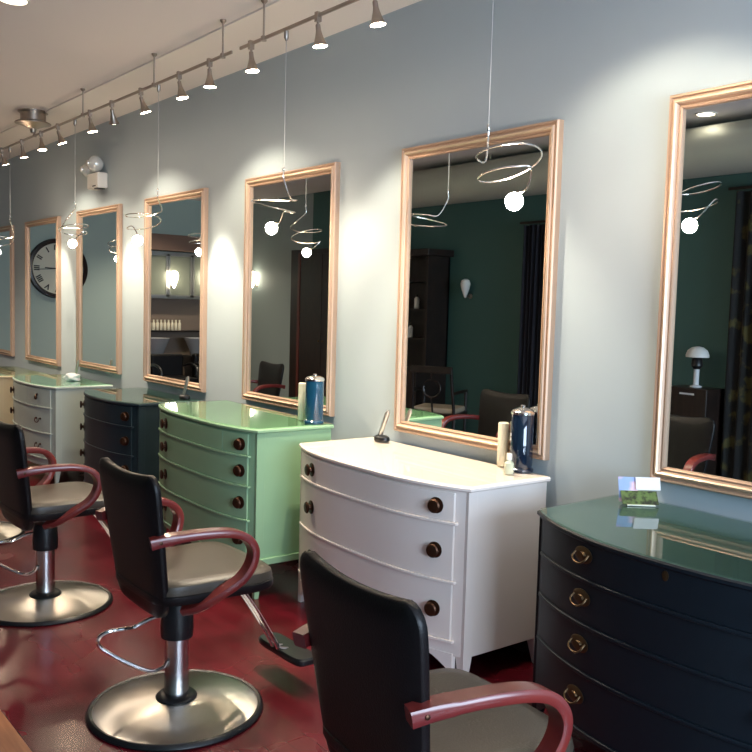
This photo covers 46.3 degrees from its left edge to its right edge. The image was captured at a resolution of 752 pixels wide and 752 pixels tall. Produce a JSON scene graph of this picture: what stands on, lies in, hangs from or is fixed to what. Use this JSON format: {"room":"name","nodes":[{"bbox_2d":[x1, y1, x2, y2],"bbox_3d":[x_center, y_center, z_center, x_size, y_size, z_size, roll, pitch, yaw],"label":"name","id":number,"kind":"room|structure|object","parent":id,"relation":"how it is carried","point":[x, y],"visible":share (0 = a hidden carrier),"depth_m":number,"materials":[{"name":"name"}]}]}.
{"room":"salon","nodes":[
{"label":"salon","id":0,"kind":"room"},
{"bbox_2d":[0,710,31,751],"bbox_3d":[-2.525,1.211,4.651,0.130,0.108,15.800,-2,6,-38],"label":"trim","id":1,"kind":"structure","parent":0,"point":[10,740],"depth_m":3.17,"materials":[{"name":"brown wood"}]},
{"bbox_2d":[0,0,275,131],"bbox_3d":[-2.346,-2.077,4.458,4.434,0.100,16.040,-2,6,-38],"label":"ceiling","id":2,"kind":"structure","parent":0,"point":[50,50],"depth_m":5.44,"materials":[{"name":"white paint"}]},
{"bbox_2d":[0,0,29,5],"bbox_3d":[-1.962,-2.035,4.766,0.170,0.009,0.170,-2,6,-38],"label":"recessed light","id":3,"kind":"object","parent":2,"relation":"in","point":[10,2],"visible":1,"depth_m":4.80,"materials":[{"name":"white plastic"}]},
{"bbox_2d":[14,108,50,133],"bbox_3d":[-2.982,-2.206,7.653,0.300,0.185,0.300,-2,6,-38],"label":"ceiling light","id":4,"kind":"object","parent":2,"relation":"attached to","point":[33,119],"visible":1,"depth_m":7.57,"materials":[{"name":"silver metal"}]},
{"bbox_2d":[2,19,232,149],"bbox_3d":[-2.879,-2.182,7.555,0.036,0.212,6.685,-2,6,-38],"label":"track","id":5,"kind":"object","parent":2,"relation":"hanging from","point":[222,55],"visible":0.88,"depth_m":5.79,"materials":[{"name":"silver metal"}]},
{"bbox_2d":[0,148,9,165],"bbox_3d":[-3.583,-2.114,8.496,0.084,0.169,0.076,-2,6,-38],"label":"track spotlight","id":6,"kind":"object","parent":5,"relation":"hanging from","point":[4,161],"visible":1,"depth_m":8.47,"materials":[{"name":"silver metal"}]},
{"bbox_2d":[0,147,14,252],"bbox_3d":[-3.572,-1.666,8.468,0.352,1.004,0.257,3,5,19],"label":"pendant light","id":7,"kind":"object","parent":5,"relation":"hanging from","point":[9,148],"visible":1,"depth_m":8.43,"materials":[{"name":"silver metal"}]},
{"bbox_2d":[20,139,27,157],"bbox_3d":[-3.199,-2.064,7.999,0.074,0.168,0.076,-2,6,-38],"label":"track spotlight","id":8,"kind":"object","parent":5,"relation":"hanging from","point":[23,154],"visible":1,"depth_m":7.98,"materials":[{"name":"silver metal"}]},
{"bbox_2d":[38,131,46,150],"bbox_3d":[-2.865,-2.020,7.559,0.076,0.167,0.076,-2,6,-38],"label":"track spotlight","id":9,"kind":"object","parent":5,"relation":"hanging from","point":[42,147],"visible":1,"depth_m":7.55,"materials":[{"name":"silver metal"}]},
{"bbox_2d":[56,123,66,144],"bbox_3d":[-2.584,-1.986,7.237,0.084,0.169,0.076,-2,6,-38],"label":"track spotlight","id":10,"kind":"object","parent":5,"relation":"hanging from","point":[61,140],"visible":1,"depth_m":7.22,"materials":[{"name":"silver metal"}]},
{"bbox_2d":[58,119,88,247],"bbox_3d":[-2.415,-1.523,7.023,0.236,0.994,0.247,-2,6,-38],"label":"pendant light","id":11,"kind":"object","parent":5,"relation":"hanging from","point":[72,243],"visible":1,"depth_m":7.05,"materials":[{"name":"silver metal"}]},
{"bbox_2d":[88,110,97,132],"bbox_3d":[-2.147,-1.929,6.672,0.074,0.168,0.076,-2,6,-38],"label":"track spotlight","id":12,"kind":"object","parent":5,"relation":"hanging from","point":[92,129],"visible":1,"depth_m":6.65,"materials":[{"name":"silver metal"}]},
{"bbox_2d":[109,100,118,124],"bbox_3d":[-1.896,-1.897,6.365,0.079,0.168,0.078,-2,6,-38],"label":"track spotlight","id":13,"kind":"object","parent":5,"relation":"hanging from","point":[113,120],"visible":1,"depth_m":6.34,"materials":[{"name":"silver metal"}]},
{"bbox_2d":[125,84,161,245],"bbox_3d":[-1.520,-1.376,5.772,0.243,1.038,0.237,-2,6,-38],"label":"pendant light","id":14,"kind":"object","parent":5,"relation":"hanging from","point":[137,240],"visible":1,"depth_m":5.78,"materials":[{"name":"silver metal"}]},
{"bbox_2d":[138,88,150,113],"bbox_3d":[-1.559,-1.854,5.942,0.082,0.169,0.076,-2,6,-38],"label":"track spotlight","id":15,"kind":"object","parent":5,"relation":"hanging from","point":[144,108],"visible":1,"depth_m":5.92,"materials":[{"name":"silver metal"}]},
{"bbox_2d":[176,71,188,99],"bbox_3d":[-1.204,-1.808,5.479,0.075,0.168,0.076,-2,6,-38],"label":"track spotlight","id":16,"kind":"object","parent":5,"relation":"hanging from","point":[181,95],"visible":1,"depth_m":5.46,"materials":[{"name":"silver metal"}]},
{"bbox_2d":[203,58,215,87],"bbox_3d":[-0.975,-1.777,5.167,0.076,0.166,0.076,-2,6,-38],"label":"track spotlight","id":17,"kind":"object","parent":5,"relation":"hanging from","point":[209,83],"visible":1,"depth_m":5.15,"materials":[{"name":"silver metal"}]},
{"bbox_2d":[0,0,421,162],"bbox_3d":[-0.916,-2.071,5.592,0.544,0.012,15.800,-2,6,-38],"label":"ceiling strip","id":18,"kind":"object","parent":2,"relation":"attached to","point":[279,14],"visible":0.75,"depth_m":5.78,"materials":[{"name":"white paint"}]},
{"bbox_2d":[239,0,358,49],"bbox_3d":[0.340,-1.769,3.495,0.036,0.212,3.520,-2,6,-38],"label":"track","id":19,"kind":"object","parent":2,"relation":"hanging from","point":[263,38],"visible":1,"depth_m":4.48,"materials":[{"name":"silver metal"}]},
{"bbox_2d":[245,40,258,72],"bbox_3d":[-0.671,-1.738,4.787,0.076,0.166,0.076,-2,6,-38],"label":"track spotlight","id":20,"kind":"object","parent":19,"relation":"hanging from","point":[252,67],"visible":1,"depth_m":4.77,"materials":[{"name":"silver metal"}]},
{"bbox_2d":[251,30,297,234],"bbox_3d":[-0.526,-1.275,4.692,0.248,1.014,0.277,4,5,24],"label":"pendant light","id":21,"kind":"object","parent":19,"relation":"hanging from","point":[271,228],"visible":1,"depth_m":4.64,"materials":[{"name":"silver metal"}]},
{"bbox_2d":[313,11,327,48],"bbox_3d":[-0.271,-1.688,4.292,0.075,0.167,0.076,-2,6,-38],"label":"track spotlight","id":22,"kind":"object","parent":19,"relation":"hanging from","point":[319,42],"visible":1,"depth_m":4.28,"materials":[{"name":"silver metal"}]},
{"bbox_2d":[370,0,385,27],"bbox_3d":[0.011,-1.651,3.940,0.075,0.167,0.076,-2,6,-38],"label":"track spotlight","id":23,"kind":"object","parent":19,"relation":"hanging from","point":[377,20],"visible":1,"depth_m":3.92,"materials":[{"name":"silver metal"}]},
{"bbox_2d":[475,0,542,210],"bbox_3d":[0.504,-1.130,3.262,0.249,1.018,0.245,3,5,16],"label":"pendant light","id":24,"kind":"object","parent":19,"relation":"hanging from","point":[514,200],"visible":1,"depth_m":3.29,"materials":[{"name":"silver metal"}]},
{"bbox_2d":[0,460,604,751],"bbox_3d":[-1.586,1.182,5.392,2.264,0.100,16.040,-2,6,-38],"label":"floor","id":25,"kind":"structure","parent":0,"point":[50,676],"depth_m":3.96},
{"bbox_2d":[0,521,24,543],"bbox_3d":[-2.598,0.570,5.889,0.905,0.984,0.680,-2,6,-35],"label":"chair","id":26,"kind":"object","parent":25,"relation":"on","point":[8,531],"visible":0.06,"depth_m":5.90,"materials":[{"name":"silver metal"}]},
{"bbox_2d":[0,366,48,423],"bbox_3d":[-3.996,0.342,9.406,0.622,0.802,1.250,-2,6,-38],"label":"dresser","id":27,"kind":"object","parent":25,"relation":"on","point":[7,373],"visible":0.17,"depth_m":8.86,"materials":[{"name":"beige paint"}]},
{"bbox_2d":[0,421,112,626],"bbox_3d":[-1.629,0.697,4.635,0.905,0.984,0.680,-2,6,-40],"label":"chair","id":28,"kind":"object","parent":25,"relation":"on","point":[47,601],"visible":0.9,"depth_m":4.44,"materials":[{"name":"black leather"}]},
{"bbox_2d":[10,374,112,482],"bbox_3d":[-2.930,0.457,8.049,0.605,0.846,1.190,-2,6,-38],"label":"dresser","id":29,"kind":"object","parent":25,"relation":"on","point":[49,413],"visible":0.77,"depth_m":7.58,"materials":[{"name":"grey paint"}]},
{"bbox_2d":[63,373,79,380],"bbox_3d":[-2.753,0.006,7.980,0.164,0.072,0.172,-2,6,-38],"label":"holder","id":30,"kind":"object","parent":29,"relation":"on","point":[69,376],"visible":1,"depth_m":7.92,"materials":[{"name":"white"}]},
{"bbox_2d":[75,360,80,377],"bbox_3d":[-2.799,-0.067,8.228,0.074,0.175,0.114,-3,6,-44],"label":"stand","id":31,"kind":"object","parent":29,"relation":"on","point":[78,361],"visible":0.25,"depth_m":8.20,"materials":[{"name":"black plastic"}]},
{"bbox_2d":[80,387,200,483],"bbox_3d":[-1.874,0.576,6.824,0.612,0.864,1.070,-2,6,-38],"label":"dresser","id":32,"kind":"object","parent":25,"relation":"on","point":[121,425],"visible":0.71,"depth_m":6.41,"materials":[{"name":"blue paint"}]},
{"bbox_2d":[179,376,189,399],"bbox_3d":[-1.430,0.085,6.589,0.074,0.175,0.114,-3,6,-44],"label":"stand","id":33,"kind":"object","parent":32,"relation":"on","point":[183,396],"visible":1,"depth_m":6.56,"materials":[{"name":"black plastic"}]},
{"bbox_2d":[85,457,312,751],"bbox_3d":[-0.683,0.814,3.490,0.905,0.984,0.680,-2,6,-38],"label":"chair","id":34,"kind":"object","parent":25,"relation":"on","point":[178,707],"visible":0.99,"depth_m":3.32,"materials":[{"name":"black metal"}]},
{"bbox_2d":[158,400,333,598],"bbox_3d":[-0.881,0.687,5.346,0.589,0.932,1.333,-2,6,-37],"label":"dresser","id":35,"kind":"object","parent":25,"relation":"on","point":[225,463],"visible":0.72,"depth_m":4.87,"materials":[{"name":"green paint"}]},
{"bbox_2d":[298,382,305,419],"bbox_3d":[-0.422,0.146,5.063,0.052,0.215,0.052,-2,6,-38],"label":"bottle","id":36,"kind":"object","parent":35,"relation":"on","point":[301,390],"visible":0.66,"depth_m":5.04,"materials":[{"name":"beige plastic"}]},
{"bbox_2d":[304,373,324,423],"bbox_3d":[-0.347,0.124,4.967,0.116,0.278,0.116,-2,6,-38],"label":"jar","id":37,"kind":"object","parent":35,"relation":"on","point":[314,390],"visible":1,"depth_m":4.92,"materials":[{"name":"blue glass"}]},
{"bbox_2d":[298,437,550,671],"bbox_3d":[0.127,0.831,4.306,0.602,0.866,1.330,-2,6,-37],"label":"dresser","id":38,"kind":"object","parent":25,"relation":"on","point":[456,537],"visible":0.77,"depth_m":3.86,"materials":[{"name":"white paint"}]},
{"bbox_2d":[374,410,389,441],"bbox_3d":[0.036,0.267,4.787,0.074,0.175,0.114,-2,6,-38],"label":"stand","id":39,"kind":"object","parent":38,"relation":"on","point":[380,437],"visible":1,"depth_m":4.76,"materials":[{"name":"black plastic"}]},
{"bbox_2d":[497,422,508,465],"bbox_3d":[0.597,0.320,4.135,0.052,0.205,0.052,-2,6,-38],"label":"bottle","id":40,"kind":"object","parent":38,"relation":"on","point":[503,427],"visible":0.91,"depth_m":4.11,"materials":[{"name":"beige plastic"}]},
{"bbox_2d":[504,453,513,473],"bbox_3d":[0.597,0.392,3.944,0.044,0.092,0.044,-2,6,-38],"label":"dropper bottle","id":41,"kind":"object","parent":38,"relation":"on","point":[509,464],"visible":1,"depth_m":3.93,"materials":[{"name":"white plastic"}]},
{"bbox_2d":[510,405,534,472],"bbox_3d":[0.667,0.281,4.020,0.116,0.303,0.116,-2,6,-38],"label":"jar","id":42,"kind":"object","parent":38,"relation":"on","point":[522,418],"visible":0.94,"depth_m":3.98,"materials":[{"name":"blue glass"}]},
{"bbox_2d":[292,551,574,751],"bbox_3d":[0.207,0.939,2.238,0.905,0.984,0.680,-1,5,-33],"label":"chair","id":43,"kind":"object","parent":25,"relation":"on","point":[378,691],"visible":1,"depth_m":1.99,"materials":[{"name":"black leather"}]},
{"bbox_2d":[532,495,751,751],"bbox_3d":[1.151,0.976,2.932,0.726,0.852,1.380,-2,6,-38],"label":"dresser","id":44,"kind":"object","parent":25,"relation":"on","point":[643,619],"visible":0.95,"depth_m":2.81,"materials":[{"name":"blue paint"}]},
{"bbox_2d":[618,477,660,506],"bbox_3d":[1.037,0.452,3.450,0.160,0.103,0.082,2,5,2],"label":"card holder","id":45,"kind":"object","parent":44,"relation":"on","point":[629,494],"visible":1,"depth_m":3.46,"materials":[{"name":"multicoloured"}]},
{"bbox_2d":[0,0,751,522],"bbox_3d":[-0.699,-0.492,5.925,0.120,3.200,16.040,-2,6,-38],"label":"wall","id":46,"kind":"structure","parent":0,"point":[610,70],"depth_m":4.51,"materials":[{"name":"paint"}]},
{"bbox_2d":[0,225,14,356],"bbox_3d":[-4.576,-1.033,10.682,0.043,1.527,1.120,-2,6,-38],"label":"wall mirror","id":47,"kind":"object","parent":46,"relation":"attached to","point":[7,271],"visible":0.96,"depth_m":10.43,"materials":[{"name":"beige mirror"}]},
{"bbox_2d":[0,231,10,350],"bbox_3d":[-4.566,-1.033,10.690,0.012,1.415,1.008,-2,6,-38],"label":"mirror glass","id":48,"kind":"object","parent":47,"relation":"attached to","point":[5,255],"depth_m":10.50,"materials":[{"name":"silver mirror"}]},
{"bbox_2d":[25,216,60,365],"bbox_3d":[-3.576,-0.904,9.420,0.043,1.530,1.090,-2,6,-38],"label":"wall mirror","id":49,"kind":"object","parent":46,"relation":"attached to","point":[42,236],"visible":1,"depth_m":9.41,"materials":[{"name":"beige mirror"}]},
{"bbox_2d":[80,156,107,190],"bbox_3d":[-2.601,-1.852,8.053,0.165,0.302,0.396,-2,6,-38],"label":"emergency light","id":50,"kind":"object","parent":46,"relation":"attached to","point":[96,180],"visible":1,"depth_m":7.93,"materials":[{"name":"white plastic"}]},
{"bbox_2d":[76,204,122,373],"bbox_3d":[-2.581,-0.802,8.164,0.043,1.498,1.050,-2,6,-38],"label":"wall mirror","id":51,"kind":"object","parent":46,"relation":"attached to","point":[99,251],"visible":0.91,"depth_m":8.14,"materials":[{"name":"beige mirror"}]},
{"bbox_2d":[81,212,115,366],"bbox_3d":[-2.571,-0.803,8.173,0.012,1.386,0.938,-2,6,-38],"label":"mirror glass","id":52,"kind":"object","parent":51,"relation":"attached to","point":[98,247],"depth_m":8.17,"materials":[{"name":"silver mirror"}]},
{"bbox_2d":[143,188,208,391],"bbox_3d":[-1.594,-0.671,6.919,0.043,1.508,1.060,-2,6,-38],"label":"wall mirror","id":53,"kind":"object","parent":46,"relation":"attached to","point":[175,249],"visible":1,"depth_m":6.88,"materials":[{"name":"beige mirror"}]},
{"bbox_2d":[242,162,340,416],"bbox_3d":[-0.573,-0.548,5.630,0.043,1.504,1.057,-2,6,-38],"label":"wall mirror","id":54,"kind":"object","parent":46,"relation":"attached to","point":[290,275],"visible":1,"depth_m":5.61,"materials":[{"name":"beige mirror"}]},
{"bbox_2d":[394,119,563,460],"bbox_3d":[0.457,-0.414,4.331,0.043,1.511,1.070,-2,6,-38],"label":"wall mirror","id":55,"kind":"object","parent":46,"relation":"attached to","point":[477,275],"visible":1,"depth_m":4.29,"materials":[{"name":"beige mirror"}]},
{"bbox_2d":[510,640,529,654],"bbox_3d":[-0.793,1.019,6.004,0.014,0.170,15.800,-2,6,-38],"label":"baseboard","id":56,"kind":"structure","parent":46,"relation":"attached to","point":[522,646],"depth_m":4.13,"materials":[{"name":"black paint"}]},
{"bbox_2d":[650,80,751,498],"bbox_3d":[1.469,-0.294,3.055,0.043,1.510,1.100,-2,6,-38],"label":"wall mirror","id":57,"kind":"object","parent":46,"relation":"attached to","point":[702,425],"visible":0.92,"depth_m":3.33,"materials":[{"name":"beige mirror"}]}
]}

